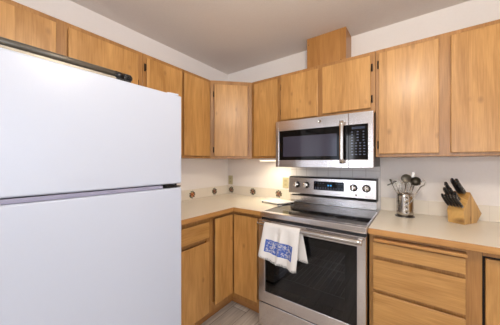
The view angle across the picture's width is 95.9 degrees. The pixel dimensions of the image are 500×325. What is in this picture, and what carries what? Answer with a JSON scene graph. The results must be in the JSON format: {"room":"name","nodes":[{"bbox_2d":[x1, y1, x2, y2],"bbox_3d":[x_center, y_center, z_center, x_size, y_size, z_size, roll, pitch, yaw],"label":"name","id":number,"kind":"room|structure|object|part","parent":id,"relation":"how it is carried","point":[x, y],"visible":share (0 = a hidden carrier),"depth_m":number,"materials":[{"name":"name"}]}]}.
{"room":"kitchen","nodes":[
{"label":"kitchen","id":0,"kind":"room"},
{"bbox_2d":[12,0,227,190],"bbox_3d":[-1.683,0.093,1.084,0.100,2.458,4.800,0,0,36],"label":"wall","id":1,"kind":"structure","parent":0,"point":[195,173],"depth_m":2.08,"materials":[{"name":"white paint"}]},
{"bbox_2d":[0,0,141,85],"bbox_3d":[-1.193,-0.646,1.385,0.333,0.338,0.935,0,0,36],"label":"upper cabinet","id":2,"kind":"object","parent":1,"relation":"attached to","point":[21,23],"visible":0.57,"depth_m":1.30,"materials":[{"name":"brown wood"}]},
{"bbox_3d":[-1.204,-0.645,1.104,0.020,0.275,0.396,0,0,36],"label":"door","id":3,"kind":"part","parent":2,"relation":"part of","materials":[{"name":"brown wood"}]},
{"bbox_3d":[-0.936,-0.645,1.473,0.020,0.275,0.409,0,0,36],"label":"door","id":4,"kind":"part","parent":2,"relation":"part of","materials":[{"name":"brown wood"}]},
{"bbox_2d":[142,53,209,158],"bbox_3d":[-0.715,-0.428,2.042,0.333,0.775,0.686,0,0,36],"label":"upper cabinet","id":5,"kind":"object","parent":1,"relation":"attached to","point":[193,90],"visible":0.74,"depth_m":1.99,"materials":[{"name":"brown wood"}]},
{"bbox_3d":[-0.685,-0.422,1.817,0.020,0.720,0.315,0,0,36],"label":"door","id":6,"kind":"part","parent":5,"relation":"part of","materials":[{"name":"brown wood"}]},
{"bbox_3d":[-0.488,-0.422,2.088,0.020,0.720,0.305,0,0,36],"label":"door","id":7,"kind":"part","parent":5,"relation":"part of","materials":[{"name":"brown wood"}]},
{"bbox_2d":[181,185,290,200],"bbox_3d":[-0.307,0.344,2.125,0.896,0.106,1.293,0,0,36],"label":"backsplash","id":8,"kind":"structure","parent":1,"relation":"attached to","point":[240,190],"depth_m":2.58,"materials":[{"name":"beige tile"}]},
{"bbox_2d":[201,301,262,324],"bbox_3d":[-0.188,1.347,-0.004,3.800,0.050,4.800,0,0,36],"label":"floor","id":9,"kind":"structure","parent":0,"point":[233,313],"depth_m":1.94,"materials":[{"name":"grey plastic"}]},
{"bbox_2d":[0,37,180,324],"bbox_3d":[-0.971,0.435,1.289,0.770,1.774,0.818,0,0,37],"label":"refrigerator","id":10,"kind":"object","parent":9,"relation":"on","point":[90,162],"depth_m":0.99,"materials":[{"name":"white metal"}]},
{"bbox_3d":[-0.776,-0.429,0.963,0.044,0.046,0.532,0,0,37],"label":"metal rail","id":11,"kind":"part","parent":10,"relation":"part of","materials":[{"name":"black metal"}]},
{"bbox_3d":[-0.727,0.140,1.030,0.061,0.018,0.683,0,0,37],"label":"handle trim","id":12,"kind":"part","parent":10,"relation":"part of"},
{"bbox_3d":[-0.689,0.697,1.073,0.058,1.092,0.818,0,0,37],"label":"door","id":13,"kind":"part","parent":10,"relation":"part of","materials":[{"name":"white metal"}]},
{"bbox_3d":[-0.689,-0.139,1.073,0.058,0.531,0.818,0,0,37],"label":"freezer door","id":14,"kind":"part","parent":10,"relation":"part of","materials":[{"name":"white metal"}]},
{"bbox_2d":[181,218,208,324],"bbox_3d":[-0.677,0.877,1.845,0.628,0.890,0.375,0,0,36],"label":"base cabinet","id":15,"kind":"object","parent":9,"relation":"on","point":[194,235],"visible":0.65,"depth_m":1.68,"materials":[{"name":"brown wood"}]},
{"bbox_3d":[-0.434,0.535,1.662,0.019,0.125,0.350,0,0,36],"label":"drawer","id":16,"kind":"part","parent":15,"relation":"part of","materials":[{"name":"brown wood"}]},
{"bbox_2d":[203,211,261,321],"bbox_3d":[-0.174,0.877,2.270,0.942,0.890,0.901,0,0,36],"label":"base cabinet","id":17,"kind":"object","parent":9,"relation":"on","point":[233,236],"visible":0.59,"depth_m":1.93,"materials":[{"name":"brown wood"}]},
{"bbox_3d":[-0.227,0.819,1.947,0.019,0.708,0.222,0,0,36],"label":"door","id":18,"kind":"part","parent":17,"relation":"part of","materials":[{"name":"brown wood"}]},
{"bbox_2d":[181,185,290,224],"bbox_3d":[-0.288,0.360,2.111,0.943,0.140,1.293,0,0,36],"label":"countertop","id":19,"kind":"structure","parent":17,"relation":"on","point":[204,205],"depth_m":2.30,"materials":[{"name":"beige laminate"}]},
{"bbox_2d":[189,191,194,197],"bbox_3d":[-0.620,0.347,2.432,0.013,0.083,0.082,0,0,36],"label":"ornament","id":20,"kind":"object","parent":19,"relation":"attached to","point":[192,193],"visible":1,"depth_m":2.43,"materials":[{"name":"brown ceramic"}]},
{"bbox_2d":[260,199,293,204],"bbox_3d":[0.266,0.387,2.225,0.203,0.020,0.272,0,0,-42],"label":"cutting board","id":21,"kind":"object","parent":19,"relation":"on","point":[275,201],"visible":1,"depth_m":2.18,"materials":[{"name":"white plastic"}]},
{"bbox_2d":[276,190,281,197],"bbox_3d":[0.311,0.341,2.457,0.083,0.083,0.013,0,0,36],"label":"ornament","id":22,"kind":"object","parent":19,"relation":"on","point":[278,193],"visible":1,"depth_m":2.45,"materials":[{"name":"brown ceramic"}]},
{"bbox_3d":[-0.039,0.819,1.964,0.256,0.708,0.019,0,0,36],"label":"door","id":23,"kind":"part","parent":17,"relation":"part of","materials":[{"name":"brown wood"}]},
{"bbox_2d":[257,176,379,324],"bbox_3d":[0.553,0.730,1.820,0.788,1.186,0.756,0,0,36],"label":"range","id":24,"kind":"object","parent":9,"relation":"on","point":[332,288],"visible":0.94,"depth_m":1.58,"materials":[{"name":"metal"}]},
{"bbox_2d":[258,222,307,272],"bbox_3d":[0.224,0.596,1.601,0.374,0.300,0.069,0,0,36],"label":"dish towel","id":25,"kind":"object","parent":24,"relation":"hanging from","point":[283,245],"visible":0.99,"depth_m":1.58,"materials":[{"name":"white fabric"}]},
{"bbox_3d":[0.391,1.185,1.583,0.766,0.176,0.038,0,0,36],"label":"storage drawer","id":26,"kind":"part","parent":24,"relation":"part of","materials":[{"name":"silver metal"}]},
{"bbox_2d":[257,218,366,324],"bbox_3d":[0.534,0.767,1.778,0.766,0.639,0.667,0,0,36],"label":"oven","id":27,"kind":"object","parent":24,"relation":"in","point":[330,289],"depth_m":1.49,"materials":[{"name":"metal"}]},
{"bbox_3d":[0.583,0.414,1.845,0.770,0.041,0.642,0,0,36],"label":"cooktop trim","id":28,"kind":"part","parent":24,"relation":"part of","materials":[{"name":"silver metal"}]},
{"bbox_2d":[266,202,376,225],"bbox_3d":[0.581,0.406,1.843,0.746,0.021,0.533,0,0,36],"label":"cooktop","id":29,"kind":"object","parent":24,"relation":"in","point":[350,215],"depth_m":1.80,"materials":[{"name":"black glass"}]},
{"bbox_3d":[0.710,0.215,2.045,0.270,0.080,0.011,0,0,36],"label":"display panel","id":30,"kind":"part","parent":24,"relation":"part of","materials":[{"name":"black glass"}]},
{"bbox_2d":[369,234,481,324],"bbox_3d":[1.113,0.877,1.490,0.498,0.890,0.650,0,0,36],"label":"base cabinet","id":31,"kind":"object","parent":9,"relation":"on","point":[411,282],"visible":0.8,"depth_m":1.24,"materials":[{"name":"brown wood"}]},
{"bbox_3d":[0.924,0.974,1.264,0.415,0.367,0.019,0,0,36],"label":"drawer","id":32,"kind":"part","parent":31,"relation":"part of","materials":[{"name":"brown wood"}]},
{"bbox_3d":[0.924,0.678,1.264,0.415,0.182,0.019,0,0,36],"label":"drawer","id":33,"kind":"part","parent":31,"relation":"part of","materials":[{"name":"brown wood"}]},
{"bbox_3d":[0.924,0.525,1.264,0.415,0.081,0.019,0,0,36],"label":"drawer","id":34,"kind":"part","parent":31,"relation":"part of","materials":[{"name":"brown wood"}]},
{"bbox_2d":[368,197,499,254],"bbox_3d":[1.364,0.360,1.300,1.126,0.140,0.660,0,0,36],"label":"countertop","id":35,"kind":"structure","parent":31,"relation":"on","point":[430,224],"depth_m":1.38,"materials":[{"name":"beige laminate"}]},
{"bbox_2d":[395,192,414,217],"bbox_3d":[1.144,0.313,1.667,0.125,0.169,0.125,0,0,36],"label":"utensil holder","id":36,"kind":"object","parent":35,"relation":"on","point":[403,200],"visible":0.94,"depth_m":1.63,"materials":[{"name":"silver metal"}]},
{"bbox_2d":[391,180,401,193],"bbox_3d":[1.137,0.259,1.716,0.120,0.256,0.007,0,0,42],"label":"slotted turner","id":37,"kind":"object","parent":36,"relation":"in","point":[395,180],"visible":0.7,"depth_m":1.73,"materials":[{"name":"metal"}]},
{"bbox_2d":[399,182,409,193],"bbox_3d":[1.122,0.263,1.635,0.067,0.246,0.070,0,0,36],"label":"wire whisk","id":38,"kind":"object","parent":36,"relation":"in","point":[402,182],"visible":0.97,"depth_m":1.62,"materials":[{"name":"metal"}]},
{"bbox_2d":[401,174,411,192],"bbox_3d":[1.167,0.236,1.683,0.065,0.299,0.022,0,0,25],"label":"serving spoon","id":39,"kind":"object","parent":36,"relation":"in","point":[405,178],"visible":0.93,"depth_m":1.68,"materials":[{"name":"metal"}]},
{"bbox_2d":[401,174,411,182],"bbox_3d":[1.168,0.119,1.685,0.068,0.064,0.011,0,0,42],"label":"bowl","id":40,"kind":"object","parent":39,"relation":"on","point":[405,178],"depth_m":1.69,"materials":[{"name":"metal"}]},
{"bbox_2d":[406,177,420,207],"bbox_3d":[1.185,0.245,1.651,0.109,0.283,0.042,0,0,36],"label":"ladle","id":41,"kind":"object","parent":36,"relation":"in","point":[415,181],"visible":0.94,"depth_m":1.65,"materials":[{"name":"metal"}]},
{"bbox_2d":[410,177,420,185],"bbox_3d":[1.203,0.136,1.638,0.065,0.065,0.042,0,0,36],"label":"bowl","id":42,"kind":"object","parent":41,"relation":"on","point":[415,181],"depth_m":1.65,"materials":[{"name":"metal"}]},
{"bbox_2d":[410,180,425,202],"bbox_3d":[1.168,0.254,1.609,0.141,0.267,0.009,0,0,39],"label":"tongs","id":43,"kind":"object","parent":36,"relation":"in","point":[422,180],"visible":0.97,"depth_m":1.58,"materials":[{"name":"metal"}]},
{"bbox_2d":[447,192,481,224],"bbox_3d":[1.432,0.295,1.507,0.210,0.205,0.089,0,0,-22],"label":"knife block","id":44,"kind":"object","parent":35,"relation":"on","point":[470,213],"visible":0.83,"depth_m":1.46,"materials":[{"name":"brown wood"}]},
{"bbox_2d":[441,193,449,205],"bbox_3d":[1.288,0.246,1.486,0.095,0.090,0.012,0,0,-22],"label":"steak knife","id":45,"kind":"object","parent":44,"relation":"in","point":[442,195],"visible":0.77,"depth_m":1.48,"materials":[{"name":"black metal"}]},
{"bbox_2d":[443,187,450,195],"bbox_3d":[1.307,0.209,1.490,0.102,0.097,0.016,0,0,-22],"label":"knife","id":46,"kind":"object","parent":44,"relation":"in","point":[445,190],"visible":0.49,"depth_m":1.48,"materials":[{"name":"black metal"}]},
{"bbox_2d":[444,182,450,194],"bbox_3d":[1.324,0.176,1.499,0.106,0.100,0.017,0,0,-22],"label":"carving knife","id":47,"kind":"object","parent":44,"relation":"in","point":[446,184],"visible":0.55,"depth_m":1.48,"materials":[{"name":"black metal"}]},
{"bbox_2d":[444,194,452,206],"bbox_3d":[1.294,0.246,1.469,0.095,0.090,0.012,0,0,-22],"label":"steak knife","id":48,"kind":"object","parent":44,"relation":"in","point":[445,195],"visible":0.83,"depth_m":1.46,"materials":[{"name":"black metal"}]},
{"bbox_2d":[447,194,456,206],"bbox_3d":[1.301,0.246,1.453,0.095,0.090,0.012,0,0,-22],"label":"steak knife","id":49,"kind":"object","parent":44,"relation":"in","point":[448,195],"visible":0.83,"depth_m":1.44,"materials":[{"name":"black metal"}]},
{"bbox_2d":[451,194,459,207],"bbox_3d":[1.307,0.246,1.437,0.095,0.090,0.012,0,0,-22],"label":"steak knife","id":50,"kind":"object","parent":44,"relation":"in","point":[452,196],"visible":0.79,"depth_m":1.43,"materials":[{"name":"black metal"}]},
{"bbox_2d":[450,178,460,193],"bbox_3d":[1.342,0.154,1.469,0.117,0.110,0.017,0,0,-22],"label":"bread knife","id":51,"kind":"object","parent":44,"relation":"in","point":[451,179],"visible":0.73,"depth_m":1.46,"materials":[{"name":"black metal"}]},
{"bbox_2d":[454,195,463,207],"bbox_3d":[1.314,0.246,1.421,0.095,0.090,0.012,0,0,-22],"label":"steak knife","id":52,"kind":"object","parent":44,"relation":"in","point":[455,196],"visible":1,"depth_m":1.42,"materials":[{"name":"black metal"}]},
{"bbox_2d":[454,179,466,194],"bbox_3d":[1.351,0.156,1.450,0.115,0.109,0.018,0,0,-22],"label":"knife","id":53,"kind":"object","parent":44,"relation":"in","point":[462,190],"visible":1,"depth_m":1.44,"materials":[{"name":"black metal"}]},
{"bbox_2d":[482,252,499,324],"bbox_3d":[1.581,0.877,1.175,0.628,0.890,0.608,0,0,36],"label":"base cabinet","id":54,"kind":"object","parent":9,"relation":"on","point":[490,263],"visible":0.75,"depth_m":1.10,"materials":[{"name":"brown wood"}]},
{"bbox_3d":[1.411,0.828,0.941,0.628,0.790,0.030,0,0,36],"label":"frame","id":55,"kind":"part","parent":54,"relation":"part of","materials":[{"name":"brown wood"}]},
{"bbox_2d":[70,0,469,74],"bbox_3d":[-0.188,-1.161,-0.004,3.800,0.050,4.800,0,0,36],"label":"ceiling","id":56,"kind":"structure","parent":0,"point":[227,36],"depth_m":1.80,"materials":[{"name":"beige paint"}]},
{"bbox_2d":[228,0,499,210],"bbox_3d":[1.195,0.093,1.896,3.600,2.458,0.100,0,0,36],"label":"wall","id":57,"kind":"structure","parent":0,"point":[479,176],"depth_m":1.76,"materials":[{"name":"white paint"}]},
{"bbox_2d":[204,80,251,158],"bbox_3d":[-0.222,-0.428,2.487,0.608,0.775,0.608,0,0,36],"label":"upper cabinet","id":58,"kind":"object","parent":57,"relation":"attached to","point":[230,101],"visible":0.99,"depth_m":2.25,"materials":[{"name":"brown wood"}]},
{"bbox_3d":[-0.189,-0.417,2.257,0.332,0.710,0.020,0,0,-9],"label":"door","id":59,"kind":"part","parent":58,"relation":"part of","materials":[{"name":"brown wood"}]},
{"bbox_2d":[228,175,232,183],"bbox_3d":[-0.248,0.223,2.878,0.070,0.112,0.009,0,0,36],"label":"wall outlet","id":60,"kind":"object","parent":57,"relation":"attached to","point":[230,178],"visible":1,"depth_m":2.88,"materials":[{"name":"beige plastic"}]},
{"bbox_2d":[252,75,280,158],"bbox_3d":[0.239,-0.428,2.320,0.330,0.775,0.333,0,0,36],"label":"upper cabinet","id":61,"kind":"object","parent":57,"relation":"attached to","point":[266,93],"visible":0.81,"depth_m":2.18,"materials":[{"name":"brown wood"}]},
{"bbox_2d":[259,158,275,160],"bbox_3d":[0.211,-0.027,2.260,0.240,0.025,0.070,0,0,36],"label":"light","id":62,"kind":"object","parent":61,"relation":"attached to","point":[270,159],"visible":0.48,"depth_m":2.23,"materials":[{"name":"white paint"}]},
{"bbox_2d":[283,177,288,187],"bbox_3d":[0.382,0.217,2.419,0.070,0.112,0.009,0,0,36],"label":"wall outlet","id":63,"kind":"object","parent":57,"relation":"attached to","point":[285,180],"visible":1,"depth_m":2.42,"materials":[{"name":"beige plastic"}]},
{"bbox_2d":[281,51,375,120],"bbox_3d":[0.688,-0.593,1.994,0.778,0.446,0.333,0,0,36],"label":"upper cabinet","id":64,"kind":"object","parent":57,"relation":"attached to","point":[348,85],"visible":0.88,"depth_m":1.81,"materials":[{"name":"brown wood"}]},
{"bbox_3d":[0.430,-0.586,1.987,0.345,0.393,0.020,0,0,36],"label":"door","id":65,"kind":"part","parent":64,"relation":"part of","materials":[{"name":"brown wood"}]},
{"bbox_2d":[276,110,379,167],"bbox_3d":[0.648,-0.161,1.938,0.776,0.404,0.457,0,0,36],"label":"microwave","id":66,"kind":"object","parent":64,"relation":"attached to","point":[348,140],"visible":1,"depth_m":1.75,"materials":[{"name":"silver metal"}]},
{"bbox_3d":[0.486,-0.162,1.854,0.612,0.402,0.029,0,0,36],"label":"door","id":67,"kind":"part","parent":66,"relation":"part of","materials":[{"name":"silver metal"}]},
{"bbox_3d":[0.678,-0.149,1.666,0.030,0.315,0.052,0,0,36],"label":"handle","id":68,"kind":"part","parent":66,"relation":"part of","materials":[{"name":"silver metal"}]},
{"bbox_3d":[0.800,-0.162,1.626,0.162,0.402,0.029,0,0,36],"label":"control panel","id":69,"kind":"part","parent":66,"relation":"part of","materials":[{"name":"silver metal"}]},
{"bbox_2d":[307,27,350,67],"bbox_3d":[0.719,-0.976,2.057,0.340,0.318,0.194,0,0,36],"label":"duct cover","id":70,"kind":"object","parent":64,"relation":"on","point":[335,45],"visible":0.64,"depth_m":1.97,"materials":[{"name":"brown wood"}]},
{"bbox_3d":[0.744,-0.591,1.759,0.354,0.383,0.020,0,0,36],"label":"door","id":71,"kind":"part","parent":64,"relation":"part of","materials":[{"name":"brown wood"}]},
{"bbox_2d":[291,165,380,209],"bbox_3d":[0.768,0.209,2.140,0.822,0.374,0.008,0,0,36],"label":"backsplash","id":72,"kind":"structure","parent":57,"relation":"attached to","point":[375,173],"depth_m":2.06,"materials":[{"name":"white tile"}]},
{"bbox_2d":[376,19,499,157],"bbox_3d":[1.408,-0.428,1.470,1.000,0.775,0.333,0,0,36],"label":"upper cabinet","id":73,"kind":"object","parent":57,"relation":"attached to","point":[438,95],"visible":1,"depth_m":1.43,"materials":[{"name":"brown wood"}]},
{"bbox_3d":[1.063,-0.423,1.527,0.332,0.723,0.020,0,0,36],"label":"door","id":74,"kind":"part","parent":73,"relation":"part of","materials":[{"name":"brown wood"}]},
{"bbox_3d":[1.379,-0.423,1.297,0.338,0.723,0.020,0,0,36],"label":"door","id":75,"kind":"part","parent":73,"relation":"part of","materials":[{"name":"brown wood"}]},
{"bbox_2d":[381,197,499,222],"bbox_3d":[1.555,0.344,1.563,1.126,0.106,0.010,0,0,36],"label":"backsplash","id":76,"kind":"structure","parent":57,"relation":"attached to","point":[489,213],"depth_m":1.68,"materials":[{"name":"beige tile"}]}
]}

